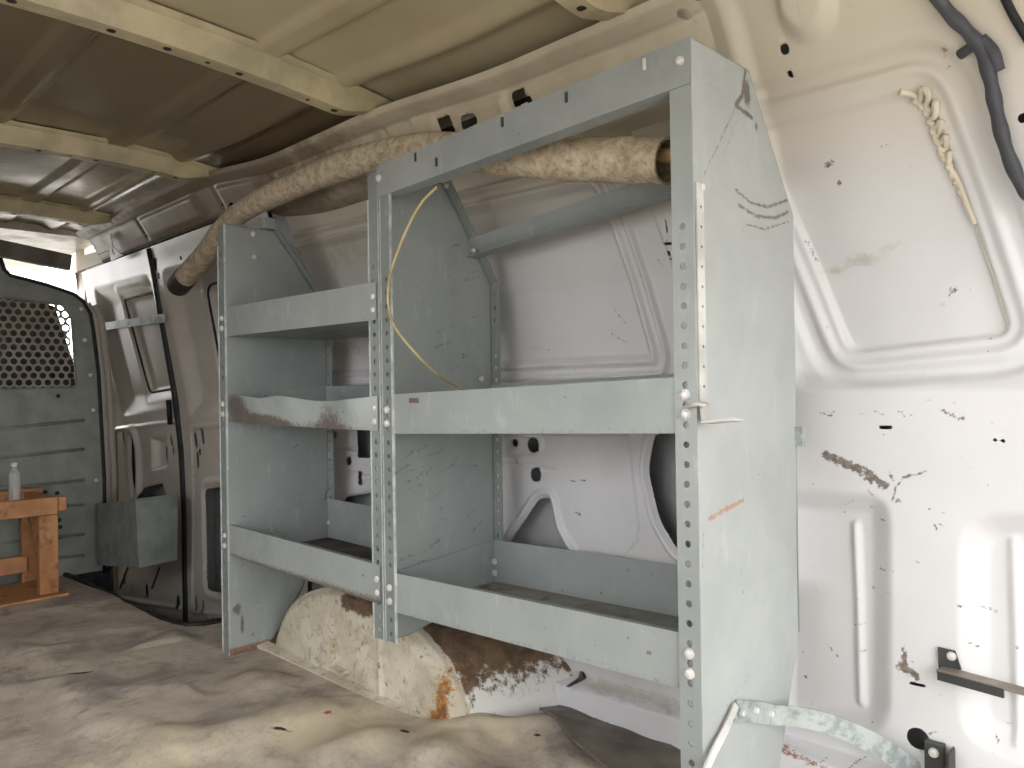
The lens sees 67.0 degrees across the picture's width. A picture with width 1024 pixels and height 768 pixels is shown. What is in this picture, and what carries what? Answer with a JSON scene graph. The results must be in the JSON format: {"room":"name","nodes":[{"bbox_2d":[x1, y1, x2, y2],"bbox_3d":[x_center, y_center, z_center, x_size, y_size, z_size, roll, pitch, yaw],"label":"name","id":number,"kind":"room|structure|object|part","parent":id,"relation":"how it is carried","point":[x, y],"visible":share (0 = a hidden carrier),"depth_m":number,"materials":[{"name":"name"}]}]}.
{"room":"vehicle interior","nodes":[
{"label":"vehicle interior","id":0,"kind":"room"},
{"bbox_2d":[0,221,114,592],"bbox_3d":[-2.542,0.205,3.000,1.160,1.600,1.720,-1,0,45],"label":"wall","id":1,"kind":"structure","parent":0,"point":[58,240],"depth_m":3.14,"materials":[{"name":"metal"}]},
{"bbox_2d":[74,248,182,620],"bbox_3d":[-1.506,0.240,3.108,0.878,1.500,0.219,-1,0,45],"label":"door","id":2,"kind":"structure","parent":1,"relation":"in","point":[147,457],"depth_m":3.04,"materials":[{"name":"silver metal"}]},
{"bbox_2d":[105,314,165,329],"bbox_3d":[-1.478,-0.232,2.959,0.746,0.044,0.010,-1,0,45],"label":"bar","id":3,"kind":"object","parent":2,"relation":"attached to","point":[160,318],"visible":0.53,"depth_m":2.88,"materials":[{"name":"metal"}]},
{"bbox_2d":[97,494,177,588],"bbox_3d":[-1.342,0.583,2.785,0.524,0.410,0.217,-1,0,45],"label":"box","id":4,"kind":"object","parent":2,"relation":"hanging from","point":[140,532],"visible":1,"depth_m":2.60,"materials":[{"name":"metal"}]},
{"bbox_3d":[-1.366,0.713,2.843,0.113,0.152,0.391,-1,0,-32],"label":"support rod","id":5,"kind":"part","parent":4,"relation":"part of","materials":[{"name":"metal"}]},
{"bbox_3d":[-1.242,0.102,2.803,0.020,0.091,0.034,-1,0,-8],"label":"handle","id":6,"kind":"part","parent":2,"relation":"part of","materials":[{"name":"black plastic"}]},
{"bbox_2d":[146,248,187,621],"bbox_3d":[-1.224,0.227,2.758,0.030,1.413,0.142,-1,0,45],"label":"door frame","id":7,"kind":"structure","parent":1,"relation":"attached to","point":[152,261],"depth_m":2.77,"materials":[{"name":"black rubber"}]},
{"bbox_2d":[0,0,700,231],"bbox_3d":[-0.815,-0.583,1.179,3.900,0.101,1.576,-1,0,45],"label":"ceiling","id":8,"kind":"structure","parent":0,"point":[55,73],"depth_m":1.52,"materials":[{"name":"paint"}]},
{"bbox_2d":[0,195,110,225],"bbox_3d":[-1.943,-0.536,2.256,0.109,0.143,1.476,-1,0,45],"label":"trim","id":9,"kind":"structure","parent":8,"relation":"attached to","point":[12,205],"depth_m":2.61,"materials":[{"name":"paint"}]},
{"bbox_2d":[272,0,1023,767],"bbox_3d":[0.201,0.078,1.366,2.760,1.450,0.358,-1,0,45],"label":"wall","id":10,"kind":"structure","parent":0,"point":[909,364],"depth_m":1.17,"materials":[{"name":"white metal"}]},
{"bbox_2d":[76,566,110,591],"bbox_3d":[-1.354,0.825,2.772,1.950,0.280,0.380,-1,0,45],"label":"trim","id":11,"kind":"structure","parent":10,"relation":"attached to","point":[99,578],"depth_m":2.88,"materials":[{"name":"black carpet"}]},
{"bbox_2d":[0,120,217,180],"bbox_3d":[-1.361,-0.547,1.679,0.109,0.139,1.476,-1,0,45],"label":"trim","id":12,"kind":"structure","parent":10,"relation":"attached to","point":[13,134],"depth_m":1.95,"materials":[{"name":"paint"}]},
{"bbox_2d":[101,233,123,260],"bbox_3d":[-1.479,-0.506,2.860,0.160,0.090,0.031,-1,0,45],"label":"bracket","id":13,"kind":"object","parent":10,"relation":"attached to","point":[107,240],"visible":1,"depth_m":2.86,"materials":[{"name":"white metal"}]},
{"bbox_2d":[63,572,221,625],"bbox_3d":[-1.220,0.675,2.430,0.998,0.020,0.167,-1,0,33],"label":"trim","id":14,"kind":"structure","parent":10,"relation":"attached to","point":[67,575],"depth_m":2.24,"materials":[{"name":"black rubber"}]},
{"bbox_2d":[0,0,392,115],"bbox_3d":[-0.796,-0.556,1.119,0.109,0.134,1.476,-1,0,45],"label":"roof beam","id":15,"kind":"structure","parent":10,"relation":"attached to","point":[147,23],"depth_m":1.35,"materials":[{"name":"metal"}]},
{"bbox_2d":[151,211,325,621],"bbox_3d":[-0.883,0.226,2.491,0.832,1.500,0.218,-1,0,45],"label":"door pillar","id":16,"kind":"structure","parent":10,"relation":"in","point":[191,324],"depth_m":2.68,"materials":[{"name":"silver metal"}]},
{"bbox_2d":[76,0,715,269],"bbox_3d":[-0.775,-0.511,2.220,3.060,0.189,0.192,-1,0,45],"label":"roof rail","id":17,"kind":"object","parent":10,"relation":"attached to","point":[187,206],"depth_m":1.54,"materials":[{"name":"metal"}]},
{"bbox_3d":[-1.350,-0.504,2.806,1.419,0.099,0.003,-1,0,45],"label":"rail","id":18,"kind":"part","parent":17,"relation":"part of","materials":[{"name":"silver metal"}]},
{"bbox_2d":[257,586,583,718],"bbox_3d":[-0.266,0.564,1.786,0.900,0.238,0.305,-1,0,45],"label":"wheel well","id":19,"kind":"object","parent":10,"relation":"attached to","point":[436,671],"depth_m":1.57,"materials":[{"name":"paint"}]},
{"bbox_2d":[555,0,648,21],"bbox_3d":[-0.339,-0.566,0.665,0.109,0.134,1.476,-1,0,45],"label":"trim","id":20,"kind":"structure","parent":10,"relation":"attached to","point":[600,10],"depth_m":1.12,"materials":[{"name":"paint"}]},
{"bbox_2d":[924,738,955,767],"bbox_3d":[0.598,0.535,1.085,0.038,0.057,0.029,-1,0,45],"label":"bracket","id":21,"kind":"object","parent":10,"relation":"attached to","point":[934,751],"visible":1,"depth_m":1.09,"materials":[{"name":"metal"}]},
{"bbox_2d":[898,85,1007,322],"bbox_3d":[0.610,-0.247,1.064,0.139,0.330,0.037,-1,0,-2],"label":"bead","id":22,"kind":"object","parent":10,"relation":"attached to","point":[931,113],"visible":1,"depth_m":1.07},
{"bbox_2d":[929,0,1023,200],"bbox_3d":[0.600,-0.370,0.985,0.147,0.281,0.041,-1,0,-1],"label":"harness","id":23,"kind":"object","parent":10,"relation":"attached to","point":[989,57],"visible":1,"depth_m":0.98,"materials":[{"name":"grey plastic"}]},
{"bbox_2d":[936,647,1023,697],"bbox_3d":[0.637,0.393,1.046,0.028,0.040,0.123,-1,0,-36],"label":"bracket","id":24,"kind":"object","parent":10,"relation":"attached to","point":[949,670],"visible":1,"depth_m":1.05,"materials":[{"name":"metal"}]},
{"bbox_3d":[0.616,0.390,1.089,0.029,0.034,0.004,-1,0,42],"label":"plate","id":25,"kind":"part","parent":24,"relation":"part of","materials":[{"name":"metal"}]},
{"bbox_3d":[0.637,0.400,1.042,0.022,0.005,0.117,-1,0,-36],"label":"arm","id":26,"kind":"part","parent":24,"relation":"part of","materials":[{"name":"metal"}]},
{"bbox_2d":[1000,0,1023,41],"bbox_3d":[0.619,-0.449,0.950,0.043,0.065,0.011,-1,0,-4],"label":"trim","id":27,"kind":"structure","parent":10,"relation":"attached to","point":[1008,5],"depth_m":0.95,"materials":[{"name":"black rubber"}]},
{"bbox_3d":[-0.924,0.823,1.430,4.450,0.296,1.720,-1,0,45],"label":"floor","id":28,"kind":"structure","parent":0,"visible":0},
{"bbox_2d":[0,298,74,387],"bbox_3d":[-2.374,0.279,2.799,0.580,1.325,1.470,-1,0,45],"label":"mesh panel","id":29,"kind":"object","parent":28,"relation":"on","point":[8,311],"visible":0.08,"depth_m":3.10,"materials":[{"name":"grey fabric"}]},
{"bbox_2d":[0,257,116,584],"bbox_3d":[-2.042,0.123,2.430,0.147,1.158,1.536,-1,0,45],"label":"bulkhead","id":30,"kind":"object","parent":28,"relation":"on","point":[61,440],"visible":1,"depth_m":2.77,"materials":[{"name":"grey paint"}]},
{"bbox_2d":[0,240,71,270],"bbox_3d":[-1.744,-0.464,2.678,0.042,0.103,0.392,-1,0,45],"label":"trim","id":31,"kind":"structure","parent":30,"relation":"attached to","point":[8,250],"depth_m":2.72,"materials":[{"name":"paint"}]},
{"bbox_2d":[0,576,602,767],"bbox_3d":[-0.688,0.649,1.147,3.608,0.042,1.632,-1,0,45],"label":"floor mat","id":32,"kind":"object","parent":28,"relation":"on","point":[89,678],"visible":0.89,"depth_m":1.52,"materials":[{"name":"beige fabric"}]},
{"bbox_2d":[0,487,68,607],"bbox_3d":[-1.704,0.519,2.365,0.285,0.331,0.554,-1,0,45],"label":"wooden stand","id":33,"kind":"object","parent":32,"relation":"on","point":[37,563],"visible":1,"depth_m":2.45,"materials":[{"name":"orange wood"}]},
{"bbox_3d":[-1.790,0.603,2.421,0.019,0.055,0.471,-1,0,45],"label":"rail","id":34,"kind":"part","parent":33,"relation":"part of","materials":[{"name":"orange wood"}]},
{"bbox_2d":[8,462,20,500],"bbox_3d":[-1.535,0.300,2.387,0.034,0.116,0.034,-1,0,45],"label":"bottle","id":35,"kind":"object","parent":33,"relation":"on","point":[14,475],"visible":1,"depth_m":2.38,"materials":[{"name":"white plastic"}]},
{"bbox_3d":[-1.794,0.377,2.458,0.030,0.043,0.522,-1,0,45],"label":"rail","id":36,"kind":"part","parent":33,"relation":"part of","materials":[{"name":"orange wood"}]},
{"bbox_3d":[-1.632,0.533,2.616,0.027,0.268,0.050,-1,0,45],"label":"leg","id":37,"kind":"part","parent":33,"relation":"part of","materials":[{"name":"orange wood"}]},
{"bbox_3d":[-1.632,0.387,2.288,0.030,0.055,0.507,-1,0,45],"label":"rail","id":38,"kind":"part","parent":33,"relation":"part of","materials":[{"name":"orange wood"}]},
{"bbox_3d":[-1.703,0.676,2.363,0.285,0.017,0.550,-1,0,45],"label":"board","id":39,"kind":"part","parent":33,"relation":"part of","materials":[{"name":"orange wood"}]},
{"bbox_3d":[-1.552,0.382,2.535,0.202,0.041,0.037,-1,0,45],"label":"rail","id":40,"kind":"part","parent":33,"relation":"part of","materials":[{"name":"orange wood"}]},
{"bbox_3d":[-1.476,0.539,2.455,0.042,0.249,0.054,-1,0,45],"label":"leg","id":41,"kind":"part","parent":33,"relation":"part of","materials":[{"name":"orange wood"}]},
{"bbox_2d":[217,171,385,655],"bbox_3d":[-0.393,0.130,1.782,0.676,1.064,0.316,-1,0,45],"label":"metal shelving unit","id":42,"kind":"object","parent":32,"relation":"on","point":[280,531],"visible":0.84,"depth_m":1.92,"materials":[{"name":"grey paint"}]},
{"bbox_2d":[260,217,275,230],"bbox_3d":[-0.626,-0.412,1.986,0.022,0.028,0.034,-1,0,45],"label":"block","id":43,"kind":"object","parent":42,"relation":"on","point":[266,223],"visible":1,"depth_m":1.98,"materials":[{"name":"grey paint"}]},
{"bbox_3d":[-0.601,0.136,1.999,0.004,1.061,0.284,-1,0,45],"label":"panel","id":44,"kind":"part","parent":42,"relation":"part of","materials":[{"name":"grey paint"}]},
{"bbox_3d":[-0.381,-0.164,1.779,0.625,0.094,0.277,-1,0,45],"label":"shelf","id":45,"kind":"part","parent":42,"relation":"part of","materials":[{"name":"grey metal"}]},
{"bbox_3d":[-0.386,0.047,1.769,0.625,0.091,0.301,-1,0,45],"label":"shelf","id":46,"kind":"part","parent":42,"relation":"part of","materials":[{"name":"metal"}]},
{"bbox_3d":[-0.373,0.362,1.775,0.625,0.114,0.277,-1,0,45],"label":"shelf","id":47,"kind":"part","parent":42,"relation":"part of","materials":[{"name":"grey metal"}]},
{"bbox_3d":[-0.148,0.037,1.558,0.004,0.890,0.284,-1,0,45],"label":"panel","id":48,"kind":"part","parent":42,"relation":"part of","materials":[{"name":"grey paint"}]},
{"bbox_2d":[167,131,670,295],"bbox_3d":[-0.414,-0.398,1.770,0.093,0.235,1.867,-1,0,-45],"label":"roll","id":49,"kind":"object","parent":42,"relation":"on","point":[631,159],"visible":0.74,"depth_m":1.45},
{"bbox_3d":[0.207,-0.341,1.155,0.121,0.044,0.021,-1,0,41],"label":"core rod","id":50,"kind":"part","parent":49,"relation":"part of","materials":[{"name":"brown cardboard"}]},
{"bbox_2d":[375,36,804,767],"bbox_3d":[0.110,0.108,1.295,0.726,1.092,0.303,-1,0,45],"label":"metal shelving unit","id":51,"kind":"object","parent":32,"relation":"on","point":[722,629],"visible":0.99,"depth_m":1.14,"materials":[{"name":"grey paint"}]},
{"bbox_2d":[386,186,462,389],"bbox_3d":[-0.133,-0.167,1.433,0.130,0.357,0.152,-1,0,45],"label":"cable","id":52,"kind":"object","parent":51,"relation":"hanging from","point":[435,188],"visible":1,"depth_m":1.41,"materials":[{"name":"yellow plastic"}]},
{"bbox_3d":[-0.143,0.037,1.553,0.004,0.890,0.284,-1,0,45],"label":"panel","id":53,"kind":"part","parent":51,"relation":"part of","materials":[{"name":"grey paint"}]},
{"bbox_3d":[-0.005,-0.395,1.226,0.675,0.081,0.028,-1,0,45],"label":"rail","id":54,"kind":"part","parent":51,"relation":"part of","materials":[{"name":"grey metal"}]},
{"bbox_3d":[0.094,0.033,1.317,0.661,0.109,0.277,-1,0,45],"label":"shelf","id":55,"kind":"part","parent":51,"relation":"part of","materials":[{"name":"grey metal"}]},
{"bbox_3d":[0.099,0.363,1.315,0.661,0.111,0.277,-1,0,45],"label":"shelf","id":56,"kind":"part","parent":51,"relation":"part of","materials":[{"name":"grey metal"}]},
{"bbox_3d":[0.335,0.103,1.081,0.004,1.092,0.286,-1,0,45],"label":"panel","id":57,"kind":"part","parent":51,"relation":"part of","materials":[{"name":"grey paint"}]},
{"bbox_2d":[703,700,920,767],"bbox_3d":[0.402,0.503,1.070,0.423,0.169,0.076,-1,0,-26],"label":"strap","id":58,"kind":"object","parent":51,"relation":"attached to","point":[747,711],"visible":1,"depth_m":1.08,"materials":[{"name":"metal"}]},
{"bbox_2d":[539,705,694,767],"bbox_3d":[0.205,0.635,1.412,0.200,0.022,0.464,-1,0,-29],"label":"floor","id":59,"kind":"structure","parent":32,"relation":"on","point":[609,745],"depth_m":1.37,"materials":[{"name":"grey metal"}]}
]}

